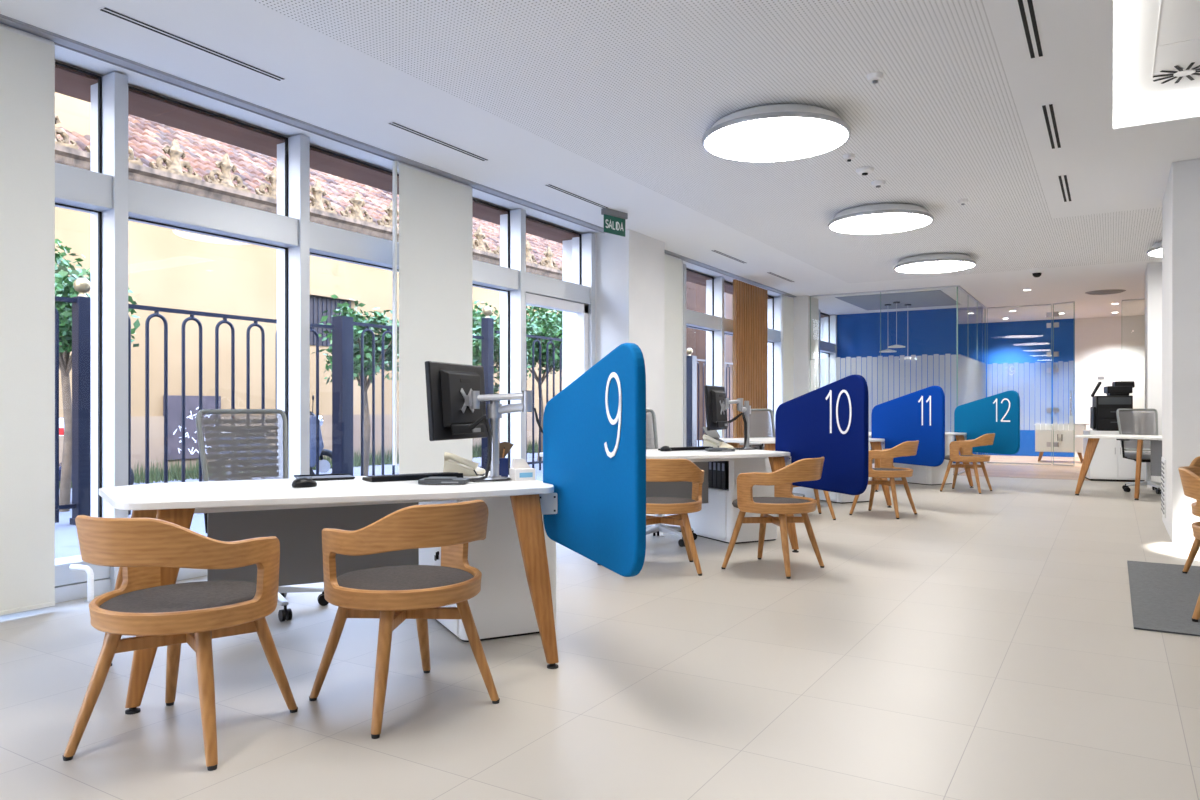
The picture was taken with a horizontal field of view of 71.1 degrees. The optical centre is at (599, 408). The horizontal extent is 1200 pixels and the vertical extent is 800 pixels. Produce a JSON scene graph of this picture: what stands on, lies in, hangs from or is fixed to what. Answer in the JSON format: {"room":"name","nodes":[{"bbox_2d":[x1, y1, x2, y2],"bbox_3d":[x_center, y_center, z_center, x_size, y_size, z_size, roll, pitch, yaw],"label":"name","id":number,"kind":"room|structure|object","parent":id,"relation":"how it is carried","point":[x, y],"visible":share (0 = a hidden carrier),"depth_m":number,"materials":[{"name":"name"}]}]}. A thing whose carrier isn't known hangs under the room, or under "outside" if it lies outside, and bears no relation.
{"room":"customer service office","nodes":[
{"label":"customer service office","id":0,"kind":"room"},
{"bbox_2d":[393,161,471,473],"bbox_3d":[-1.386,-0.455,6.999,0.067,3.005,0.930,0,0,31],"label":"column","id":1,"kind":"structure","parent":0,"point":[435,211],"depth_m":6.86,"materials":[{"name":"paint"}]},
{"bbox_2d":[55,59,827,315],"bbox_3d":[4.904,-3.037,18.208,0.320,2.170,43.800,0,0,31],"label":"wall","id":2,"kind":"structure","parent":0,"point":[58,61],"depth_m":5.88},
{"bbox_2d":[55,62,594,602],"bbox_3d":[-2.911,-0.440,4.985,0.260,3.035,10.562,0,0,31],"label":"window","id":3,"kind":"structure","parent":2,"relation":"in","point":[112,200],"depth_m":5.48,"materials":[{"name":"silver metal"}]},
{"bbox_2d":[526,293,587,377],"bbox_3d":[-0.460,-0.047,8.860,0.170,2.210,1.228,0,0,31],"label":"door","id":4,"kind":"structure","parent":3,"relation":"attached to","point":[581,310],"depth_m":9.30,"materials":[{"name":"white metal"}]},
{"bbox_2d":[683,264,780,446],"bbox_3d":[2.065,-0.440,13.148,0.260,3.035,4.002,0,0,31],"label":"window","id":5,"kind":"structure","parent":2,"relation":"in","point":[713,322],"depth_m":12.55,"materials":[{"name":"clear glass"}]},
{"bbox_2d":[819,310,836,382],"bbox_3d":[4.256,-0.440,16.742,0.260,3.035,2.422,0,0,31],"label":"window","id":6,"kind":"structure","parent":2,"relation":"in","point":[828,346],"depth_m":17.66,"materials":[{"name":"silver metal"}]},
{"bbox_2d":[0,475,1199,799],"bbox_3d":[2.781,1.138,4.687,10.530,0.120,18.100,0,0,31],"label":"floor","id":7,"kind":"structure","parent":0,"point":[970,645],"depth_m":3.20,"materials":[{"name":"beige tile"}]},
{"bbox_2d":[69,564,93,602],"bbox_3d":[-2.878,0.975,4.688,0.141,0.205,0.060,0,0,10],"label":"pipe","id":8,"kind":"object","parent":7,"relation":"on","point":[90,575],"visible":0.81,"depth_m":4.67,"materials":[{"name":"white metal"}]},
{"bbox_2d":[63,515,297,770],"bbox_3d":[-1.369,0.700,2.754,0.585,0.757,0.626,0,0,16],"label":"chair","id":9,"kind":"object","parent":7,"relation":"on","point":[194,614],"visible":1,"depth_m":2.59,"materials":[{"name":"brown wood"}]},
{"bbox_2d":[196,409,328,621],"bbox_3d":[-1.818,0.541,4.517,0.650,1.073,0.740,0,0,-41],"label":"office chair","id":10,"kind":"object","parent":7,"relation":"on","point":[235,444],"visible":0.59,"depth_m":4.73,"materials":[{"name":"silver metal"}]},
{"bbox_2d":[99,472,558,714],"bbox_3d":[-1.139,0.708,3.612,1.802,0.740,1.108,0,0,-27],"label":"office desk","id":11,"kind":"object","parent":7,"relation":"on","point":[236,510],"visible":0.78,"depth_m":3.51,"materials":[{"name":"white laminate"}]},
{"bbox_2d":[292,477,316,487],"bbox_3d":[-1.269,0.316,3.608,0.072,0.042,0.112,0,0,43],"label":"computer mouse","id":12,"kind":"object","parent":11,"relation":"on","point":[301,482],"visible":1,"depth_m":3.58,"materials":[{"name":"black plastic"}]},
{"bbox_2d":[294,473,354,480],"bbox_3d":[-1.312,0.328,4.003,0.260,0.016,0.163,0,0,-27],"label":"keyboard","id":13,"kind":"object","parent":11,"relation":"on","point":[344,475],"visible":0.8,"depth_m":4.01,"materials":[{"name":"black plastic"}]},
{"bbox_2d":[362,472,462,481],"bbox_3d":[-0.890,0.325,4.012,0.450,0.026,0.148,0,0,-33],"label":"keyboard","id":14,"kind":"object","parent":11,"relation":"on","point":[397,477],"visible":1,"depth_m":3.94,"materials":[{"name":"black plastic"}]},
{"bbox_2d":[418,477,469,483],"bbox_3d":[-0.697,0.322,3.762,0.210,0.024,0.132,0,0,1],"label":"station","id":15,"kind":"object","parent":11,"relation":"on","point":[430,480],"visible":1,"depth_m":3.70,"materials":[{"name":"grey plastic"}]},
{"bbox_2d":[443,452,484,475],"bbox_3d":[-0.677,0.278,4.267,0.208,0.120,0.228,0,0,3],"label":"desk phone","id":16,"kind":"object","parent":11,"relation":"on","point":[452,462],"visible":0.87,"depth_m":4.19,"materials":[{"name":"beige plastic"}]},
{"bbox_2d":[469,391,531,481],"bbox_3d":[-0.499,0.128,3.928,0.313,0.420,0.234,0,0,-27],"label":"monitor stand","id":17,"kind":"object","parent":11,"relation":"attached to","point":[495,410],"visible":0.9,"depth_m":3.93,"materials":[{"name":"silver metal"}]},
{"bbox_2d":[425,361,487,440],"bbox_3d":[-0.647,-0.032,3.954,0.101,0.356,0.510,0,0,20],"label":"monitor","id":18,"kind":"object","parent":17,"relation":"attached to","point":[449,386],"visible":0.99,"depth_m":3.84,"materials":[{"name":"black plastic"}]},
{"bbox_2d":[499,458,507,476],"bbox_3d":[-0.493,0.290,4.112,0.070,0.095,0.071,0,0,-27],"label":"pen cup","id":19,"kind":"object","parent":11,"relation":"on","point":[503,462],"visible":0.34,"depth_m":4.08,"materials":[{"name":"blue"}]},
{"bbox_2d":[509,458,535,480],"bbox_3d":[-0.364,0.288,3.947,0.100,0.100,0.081,0,0,-27],"label":"box","id":20,"kind":"object","parent":11,"relation":"on","point":[520,470],"visible":0.98,"depth_m":3.93,"materials":[{"name":"white"}]},
{"bbox_2d":[539,343,645,576],"bbox_3d":[-0.097,0.184,3.378,0.137,0.834,1.100,0,0,-21],"label":"screen","id":21,"kind":"object","parent":11,"relation":"attached to","point":[594,429],"visible":0.97,"depth_m":3.17,"materials":[{"name":"blue fabric"}]},
{"bbox_2d":[309,500,499,738],"bbox_3d":[-0.699,0.700,3.065,0.587,0.757,0.623,0,0,-39],"label":"chair","id":22,"kind":"object","parent":7,"relation":"on","point":[393,595],"visible":1,"depth_m":2.90,"materials":[{"name":"brown wood"}]},
{"bbox_2d":[419,471,555,641],"bbox_3d":[-0.651,0.724,4.391,0.510,0.708,1.000,0,0,-27],"label":"base cabinet","id":23,"kind":"object","parent":7,"relation":"on","point":[503,607],"visible":0.44,"depth_m":3.94,"materials":[{"name":"white"}]},
{"bbox_2d":[563,229,682,448],"bbox_3d":[0.527,-0.447,10.412,0.860,3.050,2.270,0,0,31],"label":"wall pier","id":24,"kind":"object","parent":7,"relation":"on","point":[629,269],"visible":0.39,"depth_m":9.46,"materials":[{"name":"white paint"}]},
{"bbox_2d":[540,449,798,564],"bbox_3d":[0.524,0.708,6.417,1.802,0.740,1.108,0,0,-27],"label":"office desk","id":25,"kind":"object","parent":7,"relation":"on","point":[700,458],"visible":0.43,"depth_m":6.37,"materials":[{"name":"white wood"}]},
{"bbox_2d":[702,427,733,448],"bbox_3d":[0.977,0.246,6.964,0.224,0.183,0.228,0,0,43],"label":"desk phone","id":26,"kind":"object","parent":25,"relation":"on","point":[711,438],"visible":0.77,"depth_m":6.95,"materials":[{"name":"beige plastic"}]},
{"bbox_2d":[724,398,757,449],"bbox_3d":[1.123,0.128,6.860,0.385,0.420,0.210,0,0,-27],"label":"monitor stand","id":27,"kind":"object","parent":25,"relation":"attached to","point":[746,409],"visible":0.99,"depth_m":6.87,"materials":[{"name":"silver metal"}]},
{"bbox_2d":[704,385,727,430],"bbox_3d":[0.959,-0.002,6.768,0.101,0.356,0.510,0,0,24],"label":"monitor","id":28,"kind":"object","parent":27,"relation":"attached to","point":[716,413],"visible":0.98,"depth_m":6.63,"materials":[{"name":"black plastic"}]},
{"bbox_2d":[775,374,868,494],"bbox_3d":[1.565,0.184,6.182,0.137,0.834,1.100,0,0,-21],"label":"screen","id":29,"kind":"object","parent":25,"relation":"attached to","point":[830,421],"visible":0.76,"depth_m":6.01,"materials":[{"name":"blue fabric"}]},
{"bbox_2d":[646,409,696,546],"bbox_3d":[0.449,0.541,6.821,0.650,1.073,0.740,0,0,-36],"label":"office chair","id":30,"kind":"object","parent":7,"relation":"on","point":[651,427],"visible":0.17,"depth_m":7.12,"materials":[{"name":"black"}]},
{"bbox_2d":[646,459,703,575],"bbox_3d":[0.403,0.700,5.623,0.587,0.757,0.623,0,0,3],"label":"chair","id":31,"kind":"object","parent":7,"relation":"on","point":[657,470],"visible":0.59,"depth_m":5.42,"materials":[{"name":"brown wood"}]},
{"bbox_2d":[665,457,776,543],"bbox_3d":[1.012,0.724,7.196,0.510,0.708,1.000,0,0,-27],"label":"base cabinet","id":32,"kind":"object","parent":7,"relation":"on","point":[716,520],"visible":0.27,"depth_m":6.76,"materials":[{"name":"white"}]},
{"bbox_2d":[721,461,728,489],"bbox_3d":[1.108,0.539,6.849,0.252,0.235,0.055,0,0,-27],"label":"ring binder","id":33,"kind":"object","parent":32,"relation":"in","point":[724,464],"visible":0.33,"depth_m":6.78,"materials":[{"name":"black"}]},
{"bbox_2d":[721,457,824,578],"bbox_3d":[1.192,0.700,5.639,0.623,0.757,0.587,0,0,36],"label":"chair","id":34,"kind":"object","parent":7,"relation":"on","point":[783,502],"visible":1,"depth_m":5.46,"materials":[{"name":"brown wood"}]},
{"bbox_2d":[742,409,804,496],"bbox_3d":[2.034,0.541,9.587,0.650,1.073,0.740,0,0,-37],"label":"office chair","id":35,"kind":"object","parent":7,"relation":"on","point":[761,421],"visible":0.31,"depth_m":9.86,"materials":[{"name":"black fabric"}]},
{"bbox_2d":[779,296,818,397],"bbox_3d":[3.460,-0.447,15.224,0.860,3.050,1.000,0,0,31],"label":"wall pier","id":36,"kind":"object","parent":7,"relation":"on","point":[801,303],"visible":0.29,"depth_m":14.78,"materials":[{"name":"white paint"}]},
{"bbox_2d":[774,450,835,519],"bbox_3d":[2.016,0.700,8.306,0.587,0.757,0.623,0,0,2],"label":"chair","id":37,"kind":"object","parent":7,"relation":"on","point":[816,493],"visible":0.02,"depth_m":8.15,"materials":[{"name":"brown wood"}]},
{"bbox_2d":[719,437,891,507],"bbox_3d":[2.207,0.708,9.255,1.802,0.740,1.108,0,0,-27],"label":"office desk","id":38,"kind":"object","parent":7,"relation":"on","point":[768,443],"visible":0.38,"depth_m":9.14,"materials":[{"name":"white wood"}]},
{"bbox_2d":[871,386,944,466],"bbox_3d":[3.249,0.184,9.021,0.137,0.834,1.100,0,0,-21],"label":"screen","id":39,"kind":"object","parent":38,"relation":"attached to","point":[919,415],"visible":0.75,"depth_m":8.88,"materials":[{"name":"blue fabric"}]},
{"bbox_2d":[792,442,870,502],"bbox_3d":[2.696,0.724,10.034,0.510,0.708,1.000,0,0,-27],"label":"base cabinet","id":40,"kind":"object","parent":7,"relation":"on","point":[835,497],"visible":0.1,"depth_m":9.67,"materials":[{"name":"white"}]},
{"bbox_2d":[849,440,918,518],"bbox_3d":[2.895,0.700,8.489,0.623,0.757,0.587,0,0,36],"label":"chair","id":41,"kind":"object","parent":7,"relation":"on","point":[908,448],"visible":0.94,"depth_m":8.28,"materials":[{"name":"brown wood"}]},
{"bbox_2d":[887,435,952,484],"bbox_3d":[4.586,0.724,12.290,0.510,0.708,1.000,0,0,-27],"label":"base cabinet","id":42,"kind":"object","parent":7,"relation":"on","point":[924,475],"visible":0.25,"depth_m":11.88,"materials":[{"name":"white"}]},
{"bbox_2d":[869,432,973,491],"bbox_3d":[4.098,0.708,11.511,1.802,0.740,1.108,0,0,-27],"label":"office desk","id":43,"kind":"object","parent":7,"relation":"on","point":[959,436],"visible":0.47,"depth_m":11.40,"materials":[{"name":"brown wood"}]},
{"bbox_2d":[954,390,1019,454],"bbox_3d":[5.139,0.184,11.277,0.137,0.834,1.100,0,0,-21],"label":"screen","id":44,"kind":"object","parent":43,"relation":"attached to","point":[999,414],"visible":0.77,"depth_m":11.13,"materials":[{"name":"blue fabric"}]},
{"bbox_2d":[940,433,994,493],"bbox_3d":[4.784,0.700,10.897,0.623,0.757,0.587,0,0,44],"label":"chair","id":45,"kind":"object","parent":7,"relation":"on","point":[967,455],"visible":1,"depth_m":10.73,"materials":[{"name":"brown wood"}]},
{"bbox_2d":[1083,430,1144,481],"bbox_3d":[7.691,0.706,12.575,0.720,0.740,0.580,0,0,21],"label":"storage cabinet","id":46,"kind":"object","parent":7,"relation":"on","point":[1108,463],"visible":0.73,"depth_m":12.35,"materials":[{"name":"white"}]},
{"bbox_2d":[1090,381,1134,430],"bbox_3d":[7.655,-0.033,12.579,0.562,0.732,0.477,0,0,23],"label":"photocopier","id":47,"kind":"object","parent":46,"relation":"on","point":[1103,417],"visible":0.84,"depth_m":12.43,"materials":[{"name":"black plastic"}]},
{"bbox_2d":[1075,434,1161,499],"bbox_3d":[6.749,0.708,10.006,0.902,0.740,1.773,0,0,-37],"label":"office desk","id":48,"kind":"object","parent":7,"relation":"on","point":[1156,440],"visible":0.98,"depth_m":9.94,"materials":[{"name":"white laminate"}]},
{"bbox_2d":[1116,409,1160,493],"bbox_3d":[7.090,0.541,10.889,0.650,1.073,0.740,0,0,11],"label":"office chair","id":49,"kind":"object","parent":7,"relation":"on","point":[1130,421],"visible":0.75,"depth_m":11.15,"materials":[{"name":"black fabric"}]},
{"bbox_2d":[1127,561,1199,636],"bbox_3d":[4.266,1.073,4.321,2.608,0.008,2.108,0,0,31],"label":"rug","id":50,"kind":"object","parent":7,"relation":"on","point":[1164,598],"visible":1,"depth_m":4.75,"materials":[{"name":"grey carpet"}]},
{"bbox_2d":[1178,466,1199,621],"bbox_3d":[3.301,0.691,4.249,0.623,0.757,0.587,0,0,39],"label":"chair","id":51,"kind":"object","parent":50,"relation":"on","point":[1189,475],"visible":1,"depth_m":4.30,"materials":[{"name":"brown wood"}]},
{"bbox_2d":[1182,456,1199,573],"bbox_3d":[3.986,0.691,5.196,0.587,0.757,0.623,0,0,15],"label":"chair","id":52,"kind":"object","parent":50,"relation":"on","point":[1195,506],"visible":0.47,"depth_m":5.39,"materials":[{"name":"brown wood"}]},
{"bbox_2d":[0,0,1199,322],"bbox_3d":[4.495,-2.257,7.566,11.000,0.570,25.200,0,0,31],"label":"ceiling","id":53,"kind":"structure","parent":0,"point":[612,104],"depth_m":5.46,"materials":[{"name":"white paint"}]},
{"bbox_2d":[98,6,285,80],"bbox_3d":[-2.179,-1.970,4.590,0.060,0.004,1.070,0,0,31],"label":"ceiling vent","id":54,"kind":"object","parent":53,"relation":"in","point":[103,8],"visible":1,"depth_m":4.52,"materials":[{"name":"white metal"}]},
{"bbox_2d":[0,14,796,296],"bbox_3d":[-1.278,-1.965,7.133,0.112,0.015,18.050,0,0,31],"label":"track","id":55,"kind":"object","parent":53,"relation":"attached to","point":[58,40],"visible":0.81,"depth_m":5.65,"materials":[{"name":"grey metal"}]},
{"bbox_2d":[0,23,54,615],"bbox_3d":[-3.292,-0.455,3.872,0.067,3.005,1.425,0,0,31],"label":"wall","id":56,"kind":"structure","parent":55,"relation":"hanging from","point":[27,60],"depth_m":4.35,"materials":[{"name":"paint"}]},
{"bbox_2d":[665,254,681,446],"bbox_3d":[0.785,-0.455,10.560,0.067,3.005,1.010,0,0,31],"label":"roller blind","id":57,"kind":"object","parent":55,"relation":"hanging from","point":[673,265],"visible":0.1,"depth_m":10.76,"materials":[{"name":"fabric"}]},
{"bbox_2d":[733,279,767,447],"bbox_3d":[2.342,-0.437,13.036,0.050,2.950,1.336,0,0,31],"label":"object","id":58,"kind":"object","parent":55,"relation":"hanging from","point":[750,302],"visible":0.61,"depth_m":12.95,"materials":[{"name":"brown wood"}]},
{"bbox_2d":[780,294,793,403],"bbox_3d":[3.244,-0.455,14.594,0.067,3.005,0.580,0,0,31],"label":"roller blind","id":59,"kind":"object","parent":55,"relation":"hanging from","point":[787,302],"visible":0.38,"depth_m":14.54,"materials":[{"name":"fabric"}]},
{"bbox_2d":[388,121,488,160],"bbox_3d":[-1.175,-1.970,6.238,0.060,0.004,1.050,0,0,31],"label":"ceiling vent","id":60,"kind":"object","parent":53,"relation":"in","point":[393,123],"visible":1,"depth_m":6.18,"materials":[{"name":"grey metal"}]},
{"bbox_2d":[545,184,608,207],"bbox_3d":[-0.201,-1.970,7.835,0.060,0.004,1.030,0,0,31],"label":"ceiling vent","id":61,"kind":"object","parent":53,"relation":"in","point":[548,185],"visible":1,"depth_m":7.80,"materials":[{"name":"metal"}]},
{"bbox_2d":[601,208,627,236],"bbox_3d":[0.146,-1.855,8.396,0.060,0.235,0.330,0,0,43],"label":"exit sign","id":62,"kind":"object","parent":53,"relation":"hanging from","point":[614,220],"visible":1,"depth_m":8.38,"materials":[{"name":"green plastic"}]},
{"bbox_2d":[702,104,850,162],"bbox_3d":[1.218,-1.913,5.840,1.012,0.118,1.012,0,0,31],"label":"ceiling light","id":63,"kind":"object","parent":53,"relation":"attached to","point":[773,132],"visible":1,"depth_m":5.70,"materials":[{"name":"white paint"}]},
{"bbox_2d":[828,203,933,234],"bbox_3d":[2.821,-1.913,8.470,1.012,0.118,1.012,0,0,31],"label":"ceiling light","id":64,"kind":"object","parent":53,"relation":"attached to","point":[881,218],"visible":1,"depth_m":8.27,"materials":[{"name":"white plastic"}]},
{"bbox_2d":[830,213,931,233],"bbox_3d":[2.821,-1.870,8.470,0.972,0.028,0.972,0,0,31],"label":"diffuser","id":65,"kind":"object","parent":64,"relation":"attached to","point":[846,223],"depth_m":8.40,"materials":[{"name":"white plastic"}]},
{"bbox_2d":[835,290,960,309],"bbox_3d":[5.515,-1.968,15.435,1.750,0.008,2.300,0,0,31],"label":"trim","id":66,"kind":"structure","parent":53,"relation":"attached to","point":[932,298],"depth_m":15.31,"materials":[{"name":"grey"}]},
{"bbox_2d":[894,253,975,273],"bbox_3d":[4.408,-1.913,11.074,1.012,0.118,1.012,0,0,31],"label":"ceiling light","id":67,"kind":"object","parent":53,"relation":"attached to","point":[936,262],"visible":1,"depth_m":10.85,"materials":[{"name":"white plastic"}]},
{"bbox_2d":[895,261,974,272],"bbox_3d":[4.408,-1.870,11.074,0.972,0.028,0.972,0,0,31],"label":"diffuser","id":68,"kind":"object","parent":67,"relation":"attached to","point":[903,266],"depth_m":11.00,"materials":[{"name":"white plastic"}]},
{"bbox_2d":[1016,0,1043,58],"bbox_3d":[2.155,-1.970,4.226,0.072,0.004,1.160,0,0,31],"label":"ceiling vent","id":69,"kind":"object","parent":53,"relation":"in","point":[1027,12],"visible":1,"depth_m":4.35,"materials":[{"name":"white metal"}]},
{"bbox_2d":[1041,103,1061,148],"bbox_3d":[3.180,-1.970,5.908,0.072,0.004,1.080,0,0,31],"label":"ceiling vent","id":70,"kind":"object","parent":53,"relation":"in","point":[1048,110],"visible":1,"depth_m":5.85,"materials":[{"name":"white metal"}]},
{"bbox_2d":[1058,174,1071,201],"bbox_3d":[4.184,-1.970,7.556,0.072,0.004,1.060,0,0,31],"label":"ceiling vent","id":71,"kind":"object","parent":53,"relation":"in","point":[1063,179],"visible":1,"depth_m":7.50,"materials":[{"name":"white metal"}]},
{"bbox_2d":[1147,241,1161,256],"bbox_3d":[7.006,-1.913,9.841,1.012,0.118,1.012,0,0,31],"label":"ceiling light","id":72,"kind":"object","parent":53,"relation":"attached to","point":[1156,249],"visible":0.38,"depth_m":9.95,"materials":[{"name":"white"}]},
{"bbox_2d":[1113,0,1199,126],"bbox_3d":[3.443,-2.053,2.570,3.191,0.138,5.933,0,0,31],"label":"light","id":73,"kind":"object","parent":53,"relation":"attached to","point":[1186,106],"visible":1,"depth_m":5.74,"materials":[{"name":"white"}]},
{"bbox_2d":[1153,62,1199,83],"bbox_3d":[3.695,-2.119,5.313,0.337,0.006,0.337,0,0,31],"label":"ceiling vent","id":74,"kind":"object","parent":53,"relation":"in","point":[1188,71],"visible":1,"depth_m":5.32,"materials":[{"name":"metal"}]},
{"bbox_2d":[810,285,956,474],"bbox_3d":[4.708,-0.448,14.112,2.396,3.048,0.040,0,0,31],"label":"glass wall","id":75,"kind":"structure","parent":0,"point":[944,365],"depth_m":14.02,"materials":[{"name":"green"}]},
{"bbox_2d":[837,307,979,463],"bbox_3d":[6.212,-0.447,17.059,2.850,3.050,0.100,0,0,31],"label":"wall","id":76,"kind":"structure","parent":0,"point":[931,331],"depth_m":16.98,"materials":[{"name":"blue paint"}]},
{"bbox_2d":[957,285,986,474],"bbox_3d":[6.648,-0.448,14.979,0.040,3.048,3.506,0,0,31],"label":"glass wall","id":77,"kind":"structure","parent":0,"point":[967,364],"depth_m":14.98,"materials":[{"name":"green"}]},
{"bbox_2d":[872,455,1144,481],"bbox_3d":[9.235,1.137,15.275,10.530,0.122,6.700,0,0,31],"label":"planks","id":78,"kind":"object","parent":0,"point":[1052,471],"depth_m":15.01,"materials":[{"name":"brown wood"}]},
{"bbox_2d":[1035,424,1085,462],"bbox_3d":[9.282,0.699,16.936,0.900,0.755,0.475,0,0,31],"label":"sideboard","id":79,"kind":"object","parent":78,"relation":"on","point":[1067,440],"visible":0.65,"depth_m":16.73,"materials":[{"name":"white wood"}]},
{"bbox_2d":[986,315,1144,456],"bbox_3d":[11.257,-0.672,18.083,10.400,3.500,0.200,0,0,31],"label":"wall","id":80,"kind":"structure","parent":0,"point":[1113,348],"depth_m":18.42,"materials":[{"name":"white paint"}]},
{"bbox_2d":[987,298,1144,464],"bbox_3d":[9.160,-0.448,15.497,3.696,3.048,0.040,0,0,31],"label":"glass wall","id":81,"kind":"structure","parent":0,"point":[1005,370],"depth_m":16.06,"materials":[{"name":"green"}]},
{"bbox_2d":[1053,301,1074,466],"bbox_3d":[8.632,-0.448,15.668,0.082,3.048,0.400,0,0,-31],"label":"door","id":82,"kind":"structure","parent":81,"relation":"in","point":[1060,369],"depth_m":15.70,"materials":[{"name":"green"}]},
{"bbox_2d":[1145,262,1161,487],"bbox_3d":[8.052,-0.447,11.663,0.790,3.050,1.100,0,0,31],"label":"pillar","id":83,"kind":"structure","parent":0,"point":[1153,273],"depth_m":11.36,"materials":[{"name":"white paint"}]},
{"bbox_2d":[1162,159,1199,543],"bbox_3d":[5.393,-0.447,7.156,0.940,3.050,1.565,0,0,31],"label":"pillar","id":84,"kind":"structure","parent":0,"point":[1181,200],"depth_m":6.71,"materials":[{"name":"white paint"}]},
{"bbox_2d":[1161,457,1165,517],"bbox_3d":[5.170,0.718,7.711,0.017,0.520,0.550,0,0,31],"label":"wall grille","id":85,"kind":"object","parent":84,"relation":"attached to","point":[1163,460],"visible":1,"depth_m":7.59,"materials":[{"name":"white metal"}]},
{"label":"outside","id":86,"kind":"structure","parent":0,"visible":0},
{"bbox_2d":[55,92,90,135],"bbox_3d":[-13.944,-5.672,9.642,5.550,5.500,13.950,0,0,31],"label":"building","id":87,"kind":"structure","parent":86,"point":[74,114],"depth_m":13.40,"materials":[{"name":"paint"}]},
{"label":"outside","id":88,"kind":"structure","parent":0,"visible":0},
{"bbox_2d":[55,440,725,558],"bbox_3d":[-6.285,1.178,33.110,34.800,0.120,110.000,0,0,31],"label":"ground","id":89,"kind":"structure","parent":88,"point":[66,536],"depth_m":8.29,"materials":[{"name":"grey concrete"}]},
{"bbox_2d":[55,296,75,522],"bbox_3d":[-6.019,0.012,6.456,0.044,2.132,3.760,0,0,31],"label":"iron fence","id":90,"kind":"object","parent":89,"relation":"on","point":[58,507],"visible":0.16,"depth_m":7.91,"materials":[{"name":"black metal"}]},
{"bbox_2d":[70,278,90,524],"bbox_3d":[-5.004,-0.072,8.121,0.160,2.380,0.160,0,0,31],"label":"fence post","id":91,"kind":"object","parent":89,"relation":"on","point":[81,310],"visible":0.88,"depth_m":8.07,"materials":[{"name":"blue metal"}]},
{"bbox_2d":[55,239,140,511],"bbox_3d":[-5.907,-0.377,9.133,1.622,2.996,2.028,0,0,31],"label":"tree","id":92,"kind":"object","parent":89,"relation":"on","point":[62,271],"visible":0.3,"depth_m":9.08,"materials":[{"name":"green plant"}]},
{"bbox_2d":[128,304,334,514],"bbox_3d":[-4.187,0.012,9.462,0.044,2.132,3.000,0,0,31],"label":"iron fence","id":93,"kind":"object","parent":89,"relation":"on","point":[156,310],"visible":0.61,"depth_m":9.07,"materials":[{"name":"black metal"}]},
{"bbox_2d":[59,440,537,489],"bbox_3d":[-4.779,0.927,16.373,0.810,0.382,19.088,0,0,31],"label":"grass strip","id":94,"kind":"object","parent":89,"relation":"on","point":[175,474],"visible":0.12,"depth_m":13.50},
{"bbox_2d":[55,114,562,477],"bbox_3d":[-7.708,-2.927,17.230,5.819,8.091,31.400,0,0,31],"label":"building","id":95,"kind":"structure","parent":89,"relation":"on","point":[168,268],"depth_m":14.66,"materials":[{"name":"paint"}]},
{"bbox_2d":[55,64,828,317],"bbox_3d":[4.896,-1.938,18.213,0.400,0.027,43.800,0,0,31],"label":"roof","id":96,"kind":"structure","parent":95,"relation":"attached to","point":[71,84],"depth_m":6.00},
{"bbox_2d":[310,395,331,474],"bbox_3d":[-4.690,0.467,12.287,1.755,1.318,0.740,0,0,-29],"label":"motor scooter","id":97,"kind":"object","parent":89,"relation":"on","point":[324,465],"visible":0.24,"depth_m":12.37,"materials":[{"name":"blue metal"}]},
{"bbox_2d":[332,316,352,475],"bbox_3d":[-3.328,-0.032,10.871,0.220,2.300,0.220,0,0,31],"label":"fence post","id":98,"kind":"object","parent":89,"relation":"on","point":[342,335],"visible":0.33,"depth_m":10.80,"materials":[{"name":"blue metal"}]},
{"bbox_2d":[312,294,398,475],"bbox_3d":[-3.428,-0.242,12.299,1.508,2.727,1.371,0,0,-11],"label":"tree","id":99,"kind":"object","parent":89,"relation":"on","point":[380,319],"visible":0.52,"depth_m":12.28,"materials":[{"name":"green plant"}]},
{"bbox_2d":[353,322,483,475],"bbox_3d":[-2.555,-0.028,12.139,0.044,2.212,2.690,0,0,31],"label":"iron fence","id":100,"kind":"object","parent":89,"relation":"on","point":[367,325],"visible":0.3,"depth_m":11.31,"materials":[{"name":"black metal"}]},
{"bbox_2d":[481,306,493,470],"bbox_3d":[-1.793,-0.252,13.390,0.170,2.740,0.170,0,0,31],"label":"fence post","id":101,"kind":"object","parent":89,"relation":"on","point":[487,323],"visible":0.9,"depth_m":13.33,"materials":[{"name":"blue metal"}]},
{"bbox_2d":[472,300,548,403],"bbox_3d":[-2.025,-0.515,15.192,2.156,3.272,2.175,0,0,31],"label":"tree","id":102,"kind":"object","parent":89,"relation":"on","point":[476,316],"visible":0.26,"depth_m":14.98,"materials":[{"name":"green plant"}]},
{"bbox_2d":[526,305,562,460],"bbox_3d":[-0.823,-0.690,18.013,2.429,3.621,2.538,0,0,19],"label":"tree","id":103,"kind":"object","parent":89,"relation":"on","point":[554,329],"visible":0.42,"depth_m":17.54,"materials":[{"name":"green plant"}]},
{"bbox_2d":[494,331,686,469],"bbox_3d":[0.170,-0.088,16.609,0.044,2.332,7.140,0,0,31],"label":"iron fence","id":104,"kind":"object","parent":89,"relation":"on","point":[550,339],"visible":0.12,"depth_m":14.60,"materials":[{"name":"black metal"}]},
{"bbox_2d":[686,348,696,446],"bbox_3d":[2.111,-0.152,19.794,0.290,2.540,0.290,0,0,31],"label":"fence post","id":105,"kind":"object","parent":89,"relation":"on","point":[691,361],"visible":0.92,"depth_m":19.67,"materials":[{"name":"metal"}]},
{"bbox_2d":[686,281,732,439],"bbox_3d":[13.720,-3.402,46.446,1.080,9.040,40.000,0,0,31],"label":"building","id":106,"kind":"structure","parent":89,"relation":"on","point":[695,293],"depth_m":29.39,"materials":[{"name":"paint"}]},
{"bbox_2d":[697,359,732,446],"bbox_3d":[4.495,-0.053,23.704,0.044,2.262,8.840,0,0,31],"label":"iron fence","id":107,"kind":"object","parent":89,"relation":"on","point":[704,363],"visible":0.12,"depth_m":20.44,"materials":[{"name":"black metal"}]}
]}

